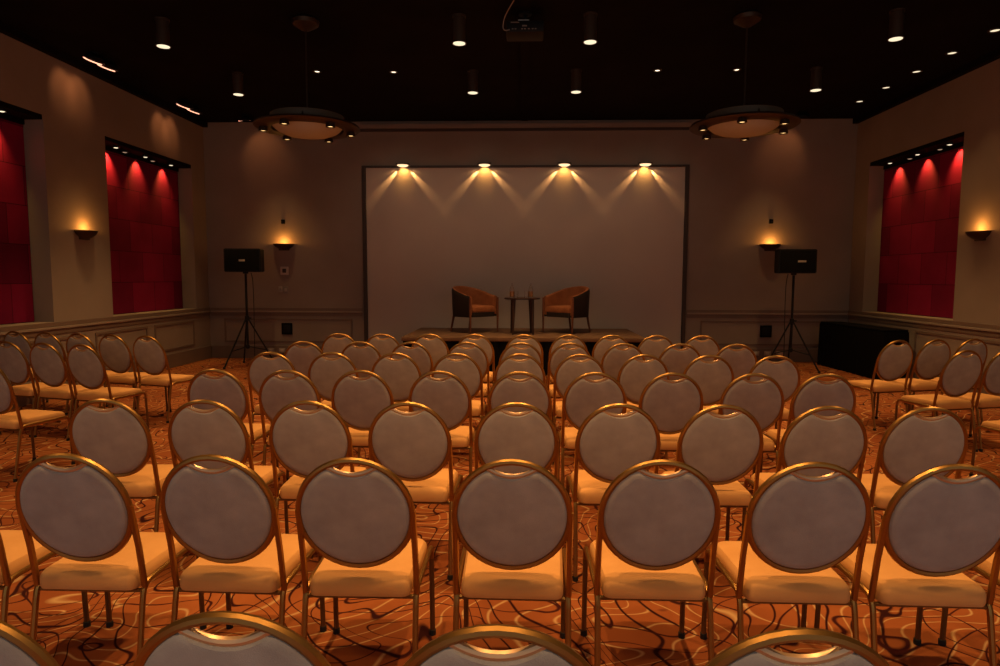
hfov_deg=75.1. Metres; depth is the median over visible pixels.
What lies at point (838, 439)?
backrest cushion
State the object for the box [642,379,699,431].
backrest cushion
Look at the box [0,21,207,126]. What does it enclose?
trim
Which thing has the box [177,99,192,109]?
light
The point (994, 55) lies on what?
trim
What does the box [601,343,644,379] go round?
banquet chair
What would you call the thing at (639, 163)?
light
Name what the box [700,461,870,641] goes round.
banquet chair
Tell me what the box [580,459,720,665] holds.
banquet chair
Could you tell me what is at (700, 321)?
trim
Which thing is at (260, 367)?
backrest cushion
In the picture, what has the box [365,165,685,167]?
trim
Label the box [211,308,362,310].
trim
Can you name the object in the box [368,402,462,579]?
banquet chair
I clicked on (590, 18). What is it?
recessed light
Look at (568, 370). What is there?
backrest cushion
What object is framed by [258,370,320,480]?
banquet chair
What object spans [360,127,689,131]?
trim
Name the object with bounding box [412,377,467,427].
backrest cushion
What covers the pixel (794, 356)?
baseboard
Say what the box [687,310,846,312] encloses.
trim
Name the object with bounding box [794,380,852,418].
backrest cushion
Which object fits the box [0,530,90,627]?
banquet chair
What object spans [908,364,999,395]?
baseboard
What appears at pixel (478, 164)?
light
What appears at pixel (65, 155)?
wall
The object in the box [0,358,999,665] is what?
floor
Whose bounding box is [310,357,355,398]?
backrest cushion
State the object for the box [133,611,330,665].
banquet chair
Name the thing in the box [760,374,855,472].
banquet chair
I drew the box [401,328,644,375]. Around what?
stage platform
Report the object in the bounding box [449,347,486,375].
backrest cushion
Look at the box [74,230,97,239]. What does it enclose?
wall sconce
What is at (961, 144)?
trim
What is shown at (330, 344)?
backrest cushion
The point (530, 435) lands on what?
banquet chair
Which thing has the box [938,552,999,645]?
banquet chair
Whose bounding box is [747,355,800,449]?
banquet chair
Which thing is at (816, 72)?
recessed light
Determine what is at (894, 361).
backrest cushion
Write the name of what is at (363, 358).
banquet chair
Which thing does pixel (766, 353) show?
wall socket
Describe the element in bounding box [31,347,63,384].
backrest cushion
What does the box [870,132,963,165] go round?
trim
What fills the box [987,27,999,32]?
recessed light
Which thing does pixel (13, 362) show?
backrest cushion
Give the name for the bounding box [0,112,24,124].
trim
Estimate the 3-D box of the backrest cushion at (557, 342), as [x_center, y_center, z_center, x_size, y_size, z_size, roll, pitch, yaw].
[0.743,0.240,7.078,0.383,0.372,0.131,0,5,2]
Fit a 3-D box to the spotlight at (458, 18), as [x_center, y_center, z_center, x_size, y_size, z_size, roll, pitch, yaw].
[-0.444,-3.297,7.066,0.160,0.294,0.160,0,5,2]
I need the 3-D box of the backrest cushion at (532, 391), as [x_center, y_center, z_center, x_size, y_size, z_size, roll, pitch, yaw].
[0.131,0.473,4.330,0.383,0.372,0.131,0,5,2]
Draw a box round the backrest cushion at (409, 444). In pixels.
[372,410,446,477]
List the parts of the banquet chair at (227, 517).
leg, rail, handle, backrest frame, leg, seat, leg, rail, leg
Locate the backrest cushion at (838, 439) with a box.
[784,414,863,476]
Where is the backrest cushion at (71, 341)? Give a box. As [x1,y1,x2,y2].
[67,337,92,350]
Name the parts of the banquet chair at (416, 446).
handle, backrest frame, seat, leg, rail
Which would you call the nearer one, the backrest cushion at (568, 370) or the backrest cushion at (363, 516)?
the backrest cushion at (363, 516)
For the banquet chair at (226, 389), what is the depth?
4.37 m
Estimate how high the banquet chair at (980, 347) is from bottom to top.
0.919 m
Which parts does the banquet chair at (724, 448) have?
seat, backrest frame, handle, leg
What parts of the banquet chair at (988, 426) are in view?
leg, rail, seat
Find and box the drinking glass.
[524,291,528,297]
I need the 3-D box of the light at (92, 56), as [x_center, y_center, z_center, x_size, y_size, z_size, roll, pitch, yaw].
[-5.157,-3.493,8.264,0.245,0.133,0.252,0,5,-4]
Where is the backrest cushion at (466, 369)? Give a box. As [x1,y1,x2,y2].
[434,358,479,396]
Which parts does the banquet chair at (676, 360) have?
backrest frame, handle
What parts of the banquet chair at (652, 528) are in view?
leg, rail, leg, seat, backrest frame, handle, leg, rail, leg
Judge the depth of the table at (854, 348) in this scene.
10.45 m
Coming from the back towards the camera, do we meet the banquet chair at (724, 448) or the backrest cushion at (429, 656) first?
the banquet chair at (724, 448)
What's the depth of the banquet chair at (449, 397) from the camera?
4.32 m
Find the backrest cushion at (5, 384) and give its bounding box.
[0,374,11,411]
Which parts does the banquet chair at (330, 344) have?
backrest frame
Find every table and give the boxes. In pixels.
[504,297,539,334]
[817,321,908,379]
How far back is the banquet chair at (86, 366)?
5.98 m
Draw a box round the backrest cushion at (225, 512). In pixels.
[165,466,271,558]
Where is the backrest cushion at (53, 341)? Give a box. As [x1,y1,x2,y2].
[35,336,62,356]
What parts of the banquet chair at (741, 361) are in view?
backrest frame, handle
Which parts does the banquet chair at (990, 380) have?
seat, leg, leg, backrest frame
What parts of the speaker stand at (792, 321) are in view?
leg, leg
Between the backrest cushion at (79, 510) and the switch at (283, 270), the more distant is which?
the switch at (283, 270)
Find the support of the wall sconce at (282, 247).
attached to the wall at (802, 179)
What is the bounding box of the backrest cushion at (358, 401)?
[334,376,389,427]
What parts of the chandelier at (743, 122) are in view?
lamp shade, rod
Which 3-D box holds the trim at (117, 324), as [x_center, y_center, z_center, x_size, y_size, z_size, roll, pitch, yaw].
[-5.723,0.217,5.473,0.012,0.065,13.650,0,5,2]
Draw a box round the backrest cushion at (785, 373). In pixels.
[750,361,797,399]
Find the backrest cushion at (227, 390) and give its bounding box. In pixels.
[190,375,245,418]
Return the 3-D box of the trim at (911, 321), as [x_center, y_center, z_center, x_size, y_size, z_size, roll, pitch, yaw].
[6.088,0.237,5.046,0.030,0.030,13.650,0,5,2]
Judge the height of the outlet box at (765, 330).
0.215 m
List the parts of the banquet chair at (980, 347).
seat, backrest frame, leg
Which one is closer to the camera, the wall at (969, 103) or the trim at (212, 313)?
the wall at (969, 103)
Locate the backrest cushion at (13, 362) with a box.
[0,346,26,382]
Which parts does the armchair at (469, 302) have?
leg, leg, backrest, seat, leg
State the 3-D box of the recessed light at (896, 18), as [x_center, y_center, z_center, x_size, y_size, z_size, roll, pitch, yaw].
[4.208,-3.270,6.900,0.160,0.294,0.160,0,5,2]
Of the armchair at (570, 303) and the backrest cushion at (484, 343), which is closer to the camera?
the backrest cushion at (484, 343)
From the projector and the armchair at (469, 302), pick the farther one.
the armchair at (469, 302)
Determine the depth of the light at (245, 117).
11.32 m
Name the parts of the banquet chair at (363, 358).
backrest frame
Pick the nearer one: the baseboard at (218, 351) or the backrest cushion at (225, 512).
the backrest cushion at (225, 512)
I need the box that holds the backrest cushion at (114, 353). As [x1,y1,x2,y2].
[100,338,129,371]
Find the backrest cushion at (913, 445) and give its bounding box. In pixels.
[883,415,963,482]
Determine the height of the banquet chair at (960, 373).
0.919 m
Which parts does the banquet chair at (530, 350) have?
handle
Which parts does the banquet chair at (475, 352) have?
seat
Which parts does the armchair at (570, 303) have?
leg, seat, backrest, leg, leg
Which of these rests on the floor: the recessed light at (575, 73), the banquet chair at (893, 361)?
the banquet chair at (893, 361)
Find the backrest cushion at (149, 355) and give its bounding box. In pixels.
[134,340,164,373]
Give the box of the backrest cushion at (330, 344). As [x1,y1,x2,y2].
[323,337,351,358]
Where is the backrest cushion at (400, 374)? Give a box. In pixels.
[373,358,418,399]
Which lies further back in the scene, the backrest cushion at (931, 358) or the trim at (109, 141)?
the trim at (109, 141)
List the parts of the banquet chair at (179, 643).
handle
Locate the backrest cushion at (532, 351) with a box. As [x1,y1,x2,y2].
[501,347,540,363]
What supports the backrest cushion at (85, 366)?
on the banquet chair at (86, 366)
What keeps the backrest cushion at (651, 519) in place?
on the banquet chair at (652, 528)
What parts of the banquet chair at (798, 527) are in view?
leg, rail, leg, seat, backrest frame, leg, handle, rail, leg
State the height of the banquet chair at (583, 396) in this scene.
0.919 m
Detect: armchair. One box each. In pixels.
[450,286,498,333]
[542,286,590,333]
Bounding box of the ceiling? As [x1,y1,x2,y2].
[0,0,999,121]
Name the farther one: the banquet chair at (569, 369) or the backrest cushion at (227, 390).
the banquet chair at (569, 369)
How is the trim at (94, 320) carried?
attached to the wall at (65, 155)
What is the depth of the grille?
10.87 m
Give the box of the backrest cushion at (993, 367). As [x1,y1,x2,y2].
[986,356,999,392]
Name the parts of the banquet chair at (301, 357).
backrest frame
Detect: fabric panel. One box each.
[0,118,33,324]
[105,150,182,313]
[877,147,962,318]
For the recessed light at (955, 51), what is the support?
in the ceiling
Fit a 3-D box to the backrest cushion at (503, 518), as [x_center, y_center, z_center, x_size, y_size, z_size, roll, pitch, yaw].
[0.042,0.648,2.275,0.383,0.372,0.131,0,5,3]
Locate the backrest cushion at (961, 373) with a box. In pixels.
[942,355,980,394]
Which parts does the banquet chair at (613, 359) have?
backrest frame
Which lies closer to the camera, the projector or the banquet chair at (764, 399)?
the banquet chair at (764, 399)
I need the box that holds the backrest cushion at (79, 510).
[20,465,127,556]
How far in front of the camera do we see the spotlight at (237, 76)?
9.02 m
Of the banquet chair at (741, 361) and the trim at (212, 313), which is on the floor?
the banquet chair at (741, 361)
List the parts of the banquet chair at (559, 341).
backrest frame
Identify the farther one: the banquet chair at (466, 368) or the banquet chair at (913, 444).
the banquet chair at (466, 368)
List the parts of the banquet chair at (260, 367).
seat, handle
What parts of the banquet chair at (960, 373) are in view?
leg, rail, seat, backrest frame, leg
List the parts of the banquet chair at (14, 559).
leg, backrest frame, seat, rail, leg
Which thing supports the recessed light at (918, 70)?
in the ceiling
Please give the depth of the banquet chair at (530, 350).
6.17 m
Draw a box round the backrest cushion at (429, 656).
[420,647,572,665]
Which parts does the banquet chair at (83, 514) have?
leg, rail, handle, backrest frame, leg, seat, leg, rail, leg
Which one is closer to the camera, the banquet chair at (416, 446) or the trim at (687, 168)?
the banquet chair at (416, 446)
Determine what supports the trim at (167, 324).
attached to the wall at (65, 155)
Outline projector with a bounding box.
[506,11,543,41]
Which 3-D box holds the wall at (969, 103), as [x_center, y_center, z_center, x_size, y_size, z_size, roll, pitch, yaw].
[6.356,-1.056,4.927,0.500,4.360,13.650,0,5,2]
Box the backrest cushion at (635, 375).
[620,360,666,402]
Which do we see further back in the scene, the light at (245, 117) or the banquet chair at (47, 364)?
the light at (245, 117)
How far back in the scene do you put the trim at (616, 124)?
11.70 m
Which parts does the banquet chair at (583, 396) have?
leg, rail, leg, seat, backrest frame, handle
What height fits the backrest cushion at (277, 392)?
0.372 m
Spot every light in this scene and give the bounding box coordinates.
[83,51,105,64]
[97,58,118,71]
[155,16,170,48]
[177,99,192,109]
[187,104,202,113]
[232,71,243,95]
[238,114,252,120]
[395,163,409,166]
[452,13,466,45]
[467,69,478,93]
[477,163,491,166]
[557,162,571,166]
[570,68,581,93]
[583,11,597,44]
[638,162,652,165]
[809,66,822,91]
[880,86,891,88]
[887,8,904,41]
[910,69,922,73]
[945,50,958,54]
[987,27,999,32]
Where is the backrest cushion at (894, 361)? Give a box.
[878,344,911,379]
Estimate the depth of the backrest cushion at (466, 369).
5.30 m
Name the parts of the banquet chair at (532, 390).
handle, backrest frame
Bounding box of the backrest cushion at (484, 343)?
[460,338,491,362]
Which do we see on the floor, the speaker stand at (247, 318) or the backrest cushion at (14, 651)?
the speaker stand at (247, 318)
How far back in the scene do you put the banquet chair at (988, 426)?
4.96 m
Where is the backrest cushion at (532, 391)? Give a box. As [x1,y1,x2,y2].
[491,378,547,413]
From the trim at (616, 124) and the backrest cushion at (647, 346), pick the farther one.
the trim at (616, 124)
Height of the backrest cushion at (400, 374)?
0.372 m
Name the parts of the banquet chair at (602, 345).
backrest frame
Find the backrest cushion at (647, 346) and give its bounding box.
[639,339,670,360]
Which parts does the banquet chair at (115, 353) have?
backrest frame, seat, leg, leg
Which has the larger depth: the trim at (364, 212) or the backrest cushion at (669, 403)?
the trim at (364, 212)
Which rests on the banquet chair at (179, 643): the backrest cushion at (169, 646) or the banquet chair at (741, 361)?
the backrest cushion at (169, 646)
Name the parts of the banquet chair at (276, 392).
leg, handle, backrest frame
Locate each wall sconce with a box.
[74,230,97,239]
[273,243,293,250]
[759,244,780,250]
[965,230,991,240]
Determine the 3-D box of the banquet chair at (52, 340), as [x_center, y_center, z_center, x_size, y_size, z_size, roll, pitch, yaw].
[-4.938,0.426,7.436,0.445,0.919,0.540,2,5,16]
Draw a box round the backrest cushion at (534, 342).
[509,339,540,353]
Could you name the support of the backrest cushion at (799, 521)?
on the banquet chair at (798, 527)
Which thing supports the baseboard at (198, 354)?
attached to the wall at (65, 155)
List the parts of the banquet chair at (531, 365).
handle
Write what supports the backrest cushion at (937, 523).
on the banquet chair at (936, 528)
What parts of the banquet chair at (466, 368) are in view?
handle, backrest frame, seat, rail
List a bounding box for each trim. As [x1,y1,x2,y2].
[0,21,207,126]
[0,101,41,119]
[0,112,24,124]
[0,307,209,331]
[0,311,209,334]
[0,312,209,340]
[29,320,194,357]
[105,136,190,167]
[105,145,178,171]
[210,311,362,312]
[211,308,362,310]
[211,312,362,315]
[224,318,352,342]
[359,122,692,128]
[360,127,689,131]
[362,166,367,345]
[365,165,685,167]
[519,0,530,120]
[681,164,689,348]
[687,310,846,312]
[687,313,846,314]
[687,314,846,318]
[700,321,820,345]
[847,313,999,332]
[848,310,999,329]
[848,315,999,337]
[853,48,999,123]
[865,324,999,374]
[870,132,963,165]
[883,141,963,169]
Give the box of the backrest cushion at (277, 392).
[261,376,317,419]
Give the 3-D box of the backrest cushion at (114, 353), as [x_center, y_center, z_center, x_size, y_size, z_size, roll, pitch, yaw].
[-4.114,0.236,6.970,0.383,0.372,0.131,2,5,16]
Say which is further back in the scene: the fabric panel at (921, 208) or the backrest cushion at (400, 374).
the fabric panel at (921, 208)
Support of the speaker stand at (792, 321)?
on the floor
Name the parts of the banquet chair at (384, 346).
backrest frame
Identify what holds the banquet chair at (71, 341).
on the floor
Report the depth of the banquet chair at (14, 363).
6.21 m
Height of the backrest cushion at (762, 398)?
0.372 m
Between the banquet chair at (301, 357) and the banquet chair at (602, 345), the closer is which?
the banquet chair at (301, 357)
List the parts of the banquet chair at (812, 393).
leg, rail, seat, backrest frame, handle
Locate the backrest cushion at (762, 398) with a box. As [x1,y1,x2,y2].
[722,380,780,428]
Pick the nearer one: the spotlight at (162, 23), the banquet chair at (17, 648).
the banquet chair at (17, 648)
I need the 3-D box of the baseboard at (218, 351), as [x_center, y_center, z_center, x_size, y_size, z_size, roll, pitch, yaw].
[-4.010,0.359,12.266,2.888,0.235,0.022,0,5,2]
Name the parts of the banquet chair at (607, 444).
leg, rail, leg, seat, backrest frame, handle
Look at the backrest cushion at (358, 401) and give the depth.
4.34 m
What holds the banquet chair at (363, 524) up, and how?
on the floor
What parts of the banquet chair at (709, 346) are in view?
backrest frame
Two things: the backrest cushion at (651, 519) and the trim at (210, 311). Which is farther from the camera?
the trim at (210, 311)
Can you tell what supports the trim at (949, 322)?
attached to the wall at (969, 103)
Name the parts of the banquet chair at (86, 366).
backrest frame, seat, rail, leg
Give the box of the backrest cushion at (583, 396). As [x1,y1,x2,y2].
[566,379,623,427]
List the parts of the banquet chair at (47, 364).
leg, backrest frame, leg, seat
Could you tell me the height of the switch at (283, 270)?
0.150 m
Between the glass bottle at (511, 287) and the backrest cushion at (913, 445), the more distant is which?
the glass bottle at (511, 287)
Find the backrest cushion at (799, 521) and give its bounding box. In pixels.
[752,474,865,568]
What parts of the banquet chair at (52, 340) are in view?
backrest frame, leg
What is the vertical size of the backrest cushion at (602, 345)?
0.372 m
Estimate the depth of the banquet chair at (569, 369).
5.26 m
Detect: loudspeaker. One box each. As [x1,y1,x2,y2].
[223,248,263,273]
[774,249,816,274]
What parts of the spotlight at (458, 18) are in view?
mounting plate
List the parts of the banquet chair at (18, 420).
backrest frame, leg, seat, leg, rail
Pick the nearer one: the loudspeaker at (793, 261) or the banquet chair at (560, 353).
the banquet chair at (560, 353)
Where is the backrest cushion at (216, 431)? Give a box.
[172,408,245,468]
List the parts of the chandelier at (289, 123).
rod, lamp shade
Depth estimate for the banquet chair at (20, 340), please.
7.29 m
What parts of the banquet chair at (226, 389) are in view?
handle, backrest frame, seat, rail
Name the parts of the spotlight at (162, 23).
mounting plate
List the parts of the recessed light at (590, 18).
mounting plate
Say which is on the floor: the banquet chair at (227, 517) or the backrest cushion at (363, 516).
the banquet chair at (227, 517)
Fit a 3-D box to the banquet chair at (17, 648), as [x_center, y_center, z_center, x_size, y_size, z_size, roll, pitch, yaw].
[-1.032,0.943,1.497,0.445,0.919,0.540,0,5,1]
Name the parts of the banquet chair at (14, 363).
backrest frame, seat, leg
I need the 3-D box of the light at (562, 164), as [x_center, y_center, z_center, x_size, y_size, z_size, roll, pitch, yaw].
[1.156,-3.025,11.679,0.260,0.060,0.208,0,5,2]
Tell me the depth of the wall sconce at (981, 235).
8.34 m
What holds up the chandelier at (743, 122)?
hanging from the ceiling
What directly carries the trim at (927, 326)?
attached to the wall at (969, 103)
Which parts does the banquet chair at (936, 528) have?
leg, rail, leg, seat, leg, backrest frame, handle, rail, leg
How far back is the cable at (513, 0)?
6.73 m
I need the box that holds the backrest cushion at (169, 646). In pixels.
[144,627,312,665]
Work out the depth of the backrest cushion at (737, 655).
1.14 m
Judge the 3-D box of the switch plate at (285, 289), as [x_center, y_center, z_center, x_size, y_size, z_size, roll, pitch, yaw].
[-4.013,-0.809,12.169,0.090,0.120,0.018,0,5,2]
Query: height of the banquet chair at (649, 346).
0.919 m
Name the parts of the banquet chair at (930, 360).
leg, seat, backrest frame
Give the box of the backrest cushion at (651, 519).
[604,472,714,565]
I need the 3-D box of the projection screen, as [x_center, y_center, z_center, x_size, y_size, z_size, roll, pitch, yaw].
[0.435,-1.254,11.969,5.800,3.525,0.020,0,5,2]
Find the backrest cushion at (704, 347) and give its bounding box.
[685,340,718,361]
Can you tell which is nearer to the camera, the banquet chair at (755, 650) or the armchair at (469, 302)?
the banquet chair at (755, 650)
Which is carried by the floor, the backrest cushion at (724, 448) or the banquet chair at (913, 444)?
the banquet chair at (913, 444)
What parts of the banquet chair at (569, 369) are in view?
seat, backrest frame, handle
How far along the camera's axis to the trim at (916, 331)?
9.29 m
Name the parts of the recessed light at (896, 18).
mounting plate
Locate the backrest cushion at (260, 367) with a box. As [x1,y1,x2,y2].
[250,357,294,392]
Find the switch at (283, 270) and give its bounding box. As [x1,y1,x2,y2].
[280,267,288,274]
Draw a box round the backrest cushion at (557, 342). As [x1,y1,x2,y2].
[551,339,584,352]
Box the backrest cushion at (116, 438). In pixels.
[72,407,147,473]
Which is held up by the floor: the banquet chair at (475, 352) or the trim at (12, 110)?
the banquet chair at (475, 352)
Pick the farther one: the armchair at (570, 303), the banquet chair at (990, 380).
the armchair at (570, 303)
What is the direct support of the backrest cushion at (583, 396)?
on the banquet chair at (583, 396)
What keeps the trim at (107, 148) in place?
attached to the wall at (65, 155)
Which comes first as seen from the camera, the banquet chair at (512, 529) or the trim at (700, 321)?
the banquet chair at (512, 529)
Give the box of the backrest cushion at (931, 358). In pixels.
[917,343,948,377]
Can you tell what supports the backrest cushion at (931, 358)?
on the banquet chair at (930, 360)
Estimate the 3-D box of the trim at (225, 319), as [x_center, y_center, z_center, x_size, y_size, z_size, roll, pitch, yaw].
[-3.984,-0.048,12.235,2.438,0.452,0.014,0,5,2]
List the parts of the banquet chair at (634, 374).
seat, backrest frame, handle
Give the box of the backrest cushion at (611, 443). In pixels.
[580,412,655,479]
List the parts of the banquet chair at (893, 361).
rail, leg, leg, seat, backrest frame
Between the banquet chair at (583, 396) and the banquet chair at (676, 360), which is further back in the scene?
the banquet chair at (676, 360)
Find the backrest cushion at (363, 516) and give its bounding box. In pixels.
[301,470,409,562]
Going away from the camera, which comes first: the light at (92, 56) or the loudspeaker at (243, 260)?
the light at (92, 56)
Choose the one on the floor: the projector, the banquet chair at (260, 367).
the banquet chair at (260, 367)
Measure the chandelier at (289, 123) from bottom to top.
1.275 m
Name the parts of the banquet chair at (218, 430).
handle, backrest frame, seat, rail, leg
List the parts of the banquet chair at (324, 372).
seat, handle, backrest frame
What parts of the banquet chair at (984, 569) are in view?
leg, rail, seat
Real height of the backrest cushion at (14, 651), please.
0.372 m
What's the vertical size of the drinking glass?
0.104 m
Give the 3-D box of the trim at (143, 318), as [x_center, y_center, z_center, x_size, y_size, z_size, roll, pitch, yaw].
[-5.714,0.169,5.469,0.030,0.030,13.650,0,5,2]
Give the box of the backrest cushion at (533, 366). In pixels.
[497,359,542,380]
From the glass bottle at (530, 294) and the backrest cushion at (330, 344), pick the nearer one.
the backrest cushion at (330, 344)
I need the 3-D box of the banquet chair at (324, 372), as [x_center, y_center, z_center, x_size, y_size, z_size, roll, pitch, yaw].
[-1.376,0.591,5.610,0.445,0.919,0.540,0,5,1]
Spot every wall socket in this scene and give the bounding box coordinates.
[279,348,284,352]
[764,351,770,355]
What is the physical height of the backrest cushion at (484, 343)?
0.372 m
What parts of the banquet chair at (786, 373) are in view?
backrest frame, handle, seat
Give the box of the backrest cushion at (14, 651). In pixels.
[0,637,38,665]
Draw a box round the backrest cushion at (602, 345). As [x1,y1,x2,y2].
[594,339,627,363]
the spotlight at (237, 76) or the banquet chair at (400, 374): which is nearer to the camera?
the banquet chair at (400, 374)
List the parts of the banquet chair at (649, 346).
backrest frame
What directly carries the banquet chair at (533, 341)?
on the floor
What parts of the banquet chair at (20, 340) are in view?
backrest frame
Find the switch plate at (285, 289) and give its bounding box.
[283,287,287,292]
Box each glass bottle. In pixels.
[510,283,513,296]
[528,283,532,296]
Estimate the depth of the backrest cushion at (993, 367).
5.74 m
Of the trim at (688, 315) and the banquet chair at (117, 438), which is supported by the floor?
the banquet chair at (117, 438)
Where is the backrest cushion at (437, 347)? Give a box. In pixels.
[414,338,446,366]
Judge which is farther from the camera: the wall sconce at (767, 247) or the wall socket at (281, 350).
the wall socket at (281, 350)
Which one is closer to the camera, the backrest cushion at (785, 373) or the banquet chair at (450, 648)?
the banquet chair at (450, 648)
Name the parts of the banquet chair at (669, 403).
seat, backrest frame, handle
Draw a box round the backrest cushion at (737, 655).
[728,646,873,665]
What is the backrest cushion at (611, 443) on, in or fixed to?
on the banquet chair at (607, 444)
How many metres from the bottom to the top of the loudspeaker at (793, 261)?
0.420 m
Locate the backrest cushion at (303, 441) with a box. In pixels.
[273,409,347,474]
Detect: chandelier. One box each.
[253,15,359,142]
[689,11,800,140]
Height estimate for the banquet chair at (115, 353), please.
0.919 m
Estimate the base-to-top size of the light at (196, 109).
0.133 m
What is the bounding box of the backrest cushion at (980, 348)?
[958,343,985,362]
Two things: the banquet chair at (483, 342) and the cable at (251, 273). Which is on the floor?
the banquet chair at (483, 342)
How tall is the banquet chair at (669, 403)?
0.919 m
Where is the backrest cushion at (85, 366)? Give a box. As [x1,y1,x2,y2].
[68,349,102,386]
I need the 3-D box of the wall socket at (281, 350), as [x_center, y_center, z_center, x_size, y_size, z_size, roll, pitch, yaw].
[-4.107,0.328,12.247,0.120,0.085,0.016,0,5,2]
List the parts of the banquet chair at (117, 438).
handle, backrest frame, seat, leg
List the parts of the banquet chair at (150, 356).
leg, backrest frame, seat, leg, rail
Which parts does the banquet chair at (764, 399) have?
backrest frame, handle, seat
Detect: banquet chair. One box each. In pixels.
[0,341,74,436]
[0,368,74,481]
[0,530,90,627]
[0,620,59,665]
[3,331,71,409]
[15,453,206,654]
[29,342,108,440]
[34,332,75,414]
[66,333,135,410]
[67,344,149,430]
[69,399,173,531]
[99,334,167,411]
[133,335,193,422]
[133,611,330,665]
[160,454,326,631]
[168,399,289,533]
[187,369,279,479]
[247,352,295,422]
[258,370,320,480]
[269,400,365,511]
[284,341,324,376]
[295,457,435,654]
[308,352,359,457]
[321,333,357,400]
[331,370,393,447]
[341,341,380,377]
[365,334,398,357]
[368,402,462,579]
[371,352,420,411]
[390,342,432,375]
[403,624,590,665]
[408,371,475,473]
[412,334,448,375]
[431,353,486,462]
[447,342,491,412]
[451,459,572,646]
[459,334,494,383]
[474,402,558,478]
[488,371,551,471]
[494,353,545,383]
[499,342,542,366]
[505,334,542,359]
[546,335,587,385]
[547,343,590,397]
[552,354,604,463]
[557,372,626,485]
[565,403,660,581]
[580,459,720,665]
[592,335,629,401]
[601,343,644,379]
[617,354,669,459]
[627,335,672,401]
[638,372,703,469]
[659,343,700,380]
[662,404,763,540]
[681,355,733,413]
[683,335,719,404]
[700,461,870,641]
[704,627,889,665]
[713,344,756,379]
[718,373,784,485]
[741,406,867,540]
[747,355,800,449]
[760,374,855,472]
[814,464,999,665]
[849,340,912,430]
[854,407,967,543]
[875,339,950,418]
[894,350,982,451]
[912,338,987,423]
[936,352,999,451]
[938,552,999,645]
[969,420,999,476]
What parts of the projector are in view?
ceiling plate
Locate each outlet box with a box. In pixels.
[281,323,292,333]
[760,325,771,336]
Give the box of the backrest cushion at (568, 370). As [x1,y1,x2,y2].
[556,359,602,395]
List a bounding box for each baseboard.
[12,345,211,408]
[212,345,362,357]
[720,349,817,361]
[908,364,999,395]
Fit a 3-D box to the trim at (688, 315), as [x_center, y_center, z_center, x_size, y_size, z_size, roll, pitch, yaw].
[4.874,-0.302,11.893,2.888,0.065,0.012,0,5,2]
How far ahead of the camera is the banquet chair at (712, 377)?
5.22 m
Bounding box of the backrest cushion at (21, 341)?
[4,335,30,363]
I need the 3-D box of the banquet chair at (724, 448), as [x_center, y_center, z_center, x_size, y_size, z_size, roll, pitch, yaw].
[1.095,0.782,3.452,0.445,0.919,0.540,0,5,1]
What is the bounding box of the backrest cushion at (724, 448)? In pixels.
[682,413,759,481]
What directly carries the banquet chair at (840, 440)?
on the floor
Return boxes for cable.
[251,273,254,354]
[502,0,513,30]
[783,275,787,359]
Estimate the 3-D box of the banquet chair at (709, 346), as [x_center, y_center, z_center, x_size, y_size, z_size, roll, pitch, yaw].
[2.168,0.462,7.239,0.445,0.919,0.540,0,5,2]
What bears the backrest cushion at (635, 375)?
on the banquet chair at (634, 374)
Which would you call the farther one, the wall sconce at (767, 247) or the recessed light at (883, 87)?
the wall sconce at (767, 247)
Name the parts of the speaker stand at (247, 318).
leg, leg, leg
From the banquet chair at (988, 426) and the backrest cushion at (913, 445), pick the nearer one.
the backrest cushion at (913, 445)
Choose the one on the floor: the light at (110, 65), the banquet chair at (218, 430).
the banquet chair at (218, 430)
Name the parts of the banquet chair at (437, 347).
backrest frame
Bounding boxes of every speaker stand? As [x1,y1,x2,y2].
[223,274,272,368]
[768,275,820,373]
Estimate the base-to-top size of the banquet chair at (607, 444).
0.919 m
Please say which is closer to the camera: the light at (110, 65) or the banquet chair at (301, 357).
the banquet chair at (301, 357)
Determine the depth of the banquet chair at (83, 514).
2.34 m
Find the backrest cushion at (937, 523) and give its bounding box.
[889,476,999,571]
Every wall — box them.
[0,33,210,385]
[203,119,857,348]
[848,58,999,378]
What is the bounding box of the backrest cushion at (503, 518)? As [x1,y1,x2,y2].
[457,471,566,564]
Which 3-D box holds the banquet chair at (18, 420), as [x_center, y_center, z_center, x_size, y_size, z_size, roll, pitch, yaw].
[-3.752,0.630,5.082,0.445,0.919,0.540,2,5,16]
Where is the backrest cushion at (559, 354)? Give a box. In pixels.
[550,347,587,375]
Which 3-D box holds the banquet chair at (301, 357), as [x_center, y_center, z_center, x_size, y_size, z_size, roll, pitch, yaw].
[-1.880,0.513,6.513,0.445,0.919,0.540,0,5,1]
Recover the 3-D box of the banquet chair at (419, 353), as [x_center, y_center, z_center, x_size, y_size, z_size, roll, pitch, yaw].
[-0.843,0.518,6.484,0.445,0.919,0.540,0,5,3]
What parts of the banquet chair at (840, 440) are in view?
leg, rail, seat, backrest frame, handle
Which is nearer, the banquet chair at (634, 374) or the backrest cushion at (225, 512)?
the backrest cushion at (225, 512)
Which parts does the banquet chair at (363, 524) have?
leg, rail, leg, handle, backrest frame, seat, leg, rail, leg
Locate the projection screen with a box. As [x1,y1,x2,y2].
[366,167,684,348]
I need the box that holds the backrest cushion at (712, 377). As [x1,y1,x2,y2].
[686,360,731,403]
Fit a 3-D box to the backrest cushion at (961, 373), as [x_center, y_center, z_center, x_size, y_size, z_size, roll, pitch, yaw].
[4.024,0.367,5.689,0.383,0.372,0.131,-1,5,-12]
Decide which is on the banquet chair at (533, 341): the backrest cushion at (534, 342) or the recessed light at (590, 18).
the backrest cushion at (534, 342)
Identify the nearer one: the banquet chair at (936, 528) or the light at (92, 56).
the banquet chair at (936, 528)
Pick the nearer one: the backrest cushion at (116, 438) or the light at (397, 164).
the backrest cushion at (116, 438)
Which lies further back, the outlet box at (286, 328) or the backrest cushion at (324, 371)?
the outlet box at (286, 328)
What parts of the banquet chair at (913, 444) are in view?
leg, seat, backrest frame, handle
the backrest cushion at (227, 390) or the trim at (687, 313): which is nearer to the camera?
the backrest cushion at (227, 390)
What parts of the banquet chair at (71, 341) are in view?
backrest frame, seat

